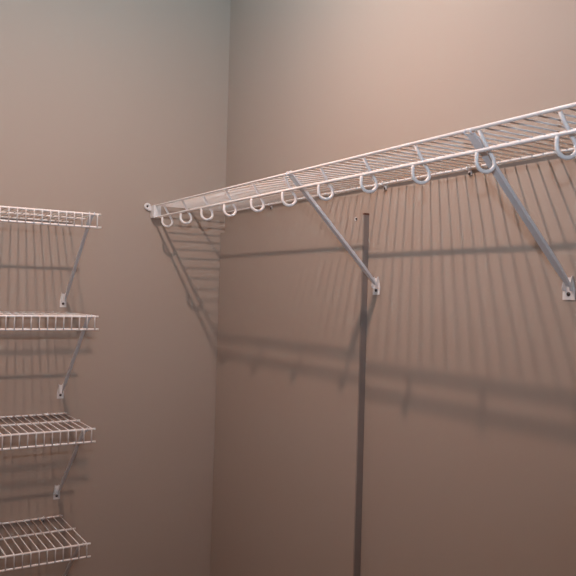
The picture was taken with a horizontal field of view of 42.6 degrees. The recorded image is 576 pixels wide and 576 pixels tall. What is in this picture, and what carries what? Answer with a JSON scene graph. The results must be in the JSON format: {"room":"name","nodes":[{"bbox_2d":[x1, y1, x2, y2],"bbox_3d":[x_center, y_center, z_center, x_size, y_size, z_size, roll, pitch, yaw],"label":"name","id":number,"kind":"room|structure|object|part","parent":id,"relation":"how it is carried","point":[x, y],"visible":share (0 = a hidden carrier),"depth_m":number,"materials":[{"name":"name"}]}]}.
{"room":"walk-in closet","nodes":[
{"label":"walk-in closet","id":0,"kind":"room"},
{"bbox_2d":[0,0,230,575],"bbox_3d":[-1.033,0.085,2.535,1.950,2.680,0.100,2,-1,-32],"label":"wall","id":1,"kind":"structure","parent":0,"point":[110,109],"depth_m":2.72,"materials":[{"name":"beige paint"}]},
{"bbox_2d":[0,515,90,571],"bbox_3d":[-1.192,0.812,2.179,1.132,0.049,0.338,2,-1,-32],"label":"wire shelf","id":2,"kind":"object","parent":1,"relation":"attached to","point":[5,556],"visible":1,"depth_m":2.32,"materials":[{"name":"white metal"}]},
{"bbox_3d":[-1.279,0.792,2.320,1.130,0.007,0.007,2,-1,-32],"label":"rail","id":3,"kind":"part","parent":2,"relation":"part of","materials":[{"name":"white plastic"}]},
{"bbox_3d":[-1.194,0.792,2.183,1.130,0.007,0.007,2,-1,-32],"label":"rail","id":4,"kind":"part","parent":2,"relation":"part of","materials":[{"name":"white plastic"}]},
{"bbox_3d":[-1.106,0.834,2.039,1.132,0.007,0.007,2,-1,-32],"label":"rail","id":5,"kind":"part","parent":2,"relation":"part of","materials":[{"name":"white plastic"}]},
{"bbox_3d":[-1.106,0.793,2.039,1.130,0.007,0.007,2,-1,-32],"label":"rail","id":6,"kind":"part","parent":2,"relation":"part of","materials":[{"name":"white plastic"}]},
{"bbox_2d":[0,412,95,450],"bbox_3d":[-1.178,0.451,2.186,1.132,0.049,0.338,2,-1,-32],"label":"wire shelf","id":7,"kind":"object","parent":1,"relation":"attached to","point":[63,413],"visible":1,"depth_m":2.32,"materials":[{"name":"white metal"}]},
{"bbox_3d":[-1.266,0.430,2.326,1.130,0.007,0.007,2,-1,-32],"label":"rail","id":8,"kind":"part","parent":7,"relation":"part of","materials":[{"name":"white plastic"}]},
{"bbox_3d":[-1.181,0.431,2.189,1.130,0.007,0.007,2,-1,-32],"label":"rail","id":9,"kind":"part","parent":7,"relation":"part of","materials":[{"name":"white plastic"}]},
{"bbox_3d":[-1.092,0.431,2.046,1.130,0.007,0.007,2,-1,-32],"label":"rail","id":10,"kind":"part","parent":7,"relation":"part of","materials":[{"name":"white plastic"}]},
{"bbox_3d":[-1.092,0.472,2.046,1.132,0.007,0.007,2,-1,-32],"label":"rail","id":11,"kind":"part","parent":7,"relation":"part of","materials":[{"name":"white plastic"}]},
{"bbox_2d":[0,311,98,330],"bbox_3d":[-1.169,0.095,2.189,1.132,0.049,0.338,2,-1,-32],"label":"wire shelf","id":12,"kind":"object","parent":1,"relation":"attached to","point":[23,314],"visible":0.99,"depth_m":2.29,"materials":[{"name":"white metal"}]},
{"bbox_3d":[-1.083,0.116,2.049,1.132,0.007,0.007,2,-1,-32],"label":"rail","id":13,"kind":"part","parent":12,"relation":"part of","materials":[{"name":"white plastic"}]},
{"bbox_3d":[-1.083,0.075,2.049,1.130,0.007,0.007,2,-1,-32],"label":"rail","id":14,"kind":"part","parent":12,"relation":"part of","materials":[{"name":"white plastic"}]},
{"bbox_2d":[0,206,101,228],"bbox_3d":[-1.161,-0.229,2.192,1.132,0.049,0.338,2,-1,-32],"label":"wire shelf","id":15,"kind":"object","parent":1,"relation":"attached to","point":[9,208],"visible":1,"depth_m":2.31,"materials":[{"name":"white metal"}]},
{"bbox_3d":[-1.249,-0.250,2.333,1.130,0.007,0.007,2,-1,-32],"label":"rail","id":16,"kind":"part","parent":15,"relation":"part of","materials":[{"name":"white plastic"}]},
{"bbox_3d":[-1.164,-0.249,2.196,1.130,0.007,0.007,2,-1,-32],"label":"rail","id":17,"kind":"part","parent":15,"relation":"part of","materials":[{"name":"white plastic"}]},
{"bbox_3d":[-1.076,-0.207,2.052,1.132,0.007,0.007,2,-1,-32],"label":"rail","id":18,"kind":"part","parent":15,"relation":"part of","materials":[{"name":"white plastic"}]},
{"bbox_3d":[-1.075,-0.248,2.052,1.130,0.007,0.007,2,-1,-32],"label":"rail","id":19,"kind":"part","parent":15,"relation":"part of","materials":[{"name":"white plastic"}]},
{"bbox_2d":[53,427,87,499],"bbox_3d":[-0.727,0.594,2.466,0.023,0.310,0.344,2,-1,-31],"label":"brace","id":20,"kind":"object","parent":1,"relation":"attached to","point":[56,494],"visible":0.98,"depth_m":2.50,"materials":[{"name":"paint"}]},
{"bbox_3d":[-0.816,0.722,2.607,0.023,0.052,0.013,2,-1,-32],"label":"wall plate","id":21,"kind":"part","parent":20,"relation":"part of","materials":[{"name":"white metal"}]},
{"bbox_2d":[62,543,83,575],"bbox_3d":[-0.739,0.955,2.461,0.023,0.310,0.344,2,-1,-31],"label":"brace","id":22,"kind":"object","parent":1,"relation":"attached to","point":[75,553],"visible":0.98,"depth_m":2.41,"materials":[{"name":"paint"}]},
{"bbox_2d":[57,314,91,398],"bbox_3d":[-0.716,0.238,2.471,0.023,0.310,0.344,2,-1,-31],"label":"brace","id":23,"kind":"object","parent":1,"relation":"attached to","point":[60,393],"visible":0.98,"depth_m":2.50,"materials":[{"name":"paint"}]},
{"bbox_3d":[-0.804,0.366,2.612,0.023,0.052,0.013,2,-1,-32],"label":"wall plate","id":24,"kind":"part","parent":23,"relation":"part of","materials":[{"name":"white metal"}]},
{"bbox_2d":[60,212,94,306],"bbox_3d":[-0.707,-0.086,2.475,0.023,0.310,0.344,2,-1,-31],"label":"brace","id":25,"kind":"object","parent":1,"relation":"attached to","point":[63,298],"visible":0.99,"depth_m":2.50,"materials":[{"name":"paint"}]},
{"bbox_3d":[-0.795,0.042,2.615,0.023,0.052,0.013,2,-1,-32],"label":"wall plate","id":26,"kind":"part","parent":25,"relation":"part of","materials":[{"name":"white metal"}]},
{"bbox_2d":[144,203,160,218],"bbox_3d":[-0.510,-0.292,2.776,0.058,0.057,0.037,2,-1,-32],"label":"bracket","id":27,"kind":"object","parent":1,"relation":"attached to","point":[155,211],"visible":0.98,"depth_m":2.77,"materials":[{"name":"white plastic"}]},
{"bbox_2d":[224,0,575,575],"bbox_3d":[0.679,0.118,1.525,0.100,2.680,3.420,2,-1,-32],"label":"wall","id":28,"kind":"structure","parent":0,"point":[469,449],"depth_m":1.89,"materials":[{"name":"beige paint"}]},
{"bbox_2d":[210,214,362,575],"bbox_3d":[-0.041,0.616,2.543,0.026,1.667,0.926,2,-1,-32],"label":"panel","id":29,"kind":"object","parent":28,"relation":"attached to","point":[285,438],"visible":1,"depth_m":2.48,"materials":[{"name":"beige paint"}]},
{"bbox_2d":[286,171,379,294],"bbox_3d":[0.126,-0.146,2.040,0.311,0.323,0.031,2,-1,-32],"label":"brace","id":30,"kind":"object","parent":28,"relation":"attached to","point":[375,285],"visible":0.98,"depth_m":2.04,"materials":[{"name":"paint"}]},
{"bbox_3d":[0.249,-0.007,2.118,0.013,0.052,0.031,2,-1,-32],"label":"wall plate","id":31,"kind":"part","parent":30,"relation":"part of","materials":[{"name":"white metal"}]},
{"bbox_2d":[353,213,368,575],"bbox_3d":[0.204,0.616,2.146,0.026,1.670,0.007,2,-1,-32],"label":"strip","id":32,"kind":"object","parent":28,"relation":"attached to","point":[365,234],"visible":1,"depth_m":2.15,"materials":[{"name":"grey paint"}]},
{"bbox_2d":[153,102,575,226],"bbox_3d":[0.221,-0.260,1.891,0.306,0.091,2.288,2,-1,-32],"label":"wire shelf","id":33,"kind":"object","parent":28,"relation":"attached to","point":[228,203],"visible":0.99,"depth_m":1.78,"materials":[{"name":"white metal"}]},
{"bbox_3d":[0.226,-0.299,1.894,0.007,0.008,2.288,2,-1,-32],"label":"rail","id":34,"kind":"part","parent":33,"relation":"part of","materials":[{"name":"white plastic"}]},
{"bbox_3d":[0.349,-0.296,1.971,0.006,0.006,2.288,2,-1,-32],"label":"rail","id":35,"kind":"part","parent":33,"relation":"part of","materials":[{"name":"white plastic"}]},
{"bbox_2d":[466,164,471,175],"bbox_3d":[0.444,-0.291,1.815,0.016,0.027,0.010,2,-1,-32],"label":"clip","id":36,"kind":"object","parent":28,"relation":"attached to","point":[469,171],"visible":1,"depth_m":1.81,"materials":[{"name":"white plastic"}]},
{"bbox_2d":[463,127,575,299],"bbox_3d":[0.469,-0.140,1.487,0.311,0.323,0.031,2,-1,-32],"label":"brace","id":37,"kind":"object","parent":28,"relation":"attached to","point":[568,287],"visible":0.98,"depth_m":1.49,"materials":[{"name":"paint"}]},
{"bbox_3d":[0.592,-0.001,1.564,0.013,0.052,0.031,2,-1,-32],"label":"wall plate","id":38,"kind":"part","parent":37,"relation":"part of","materials":[{"name":"white metal"}]}
]}

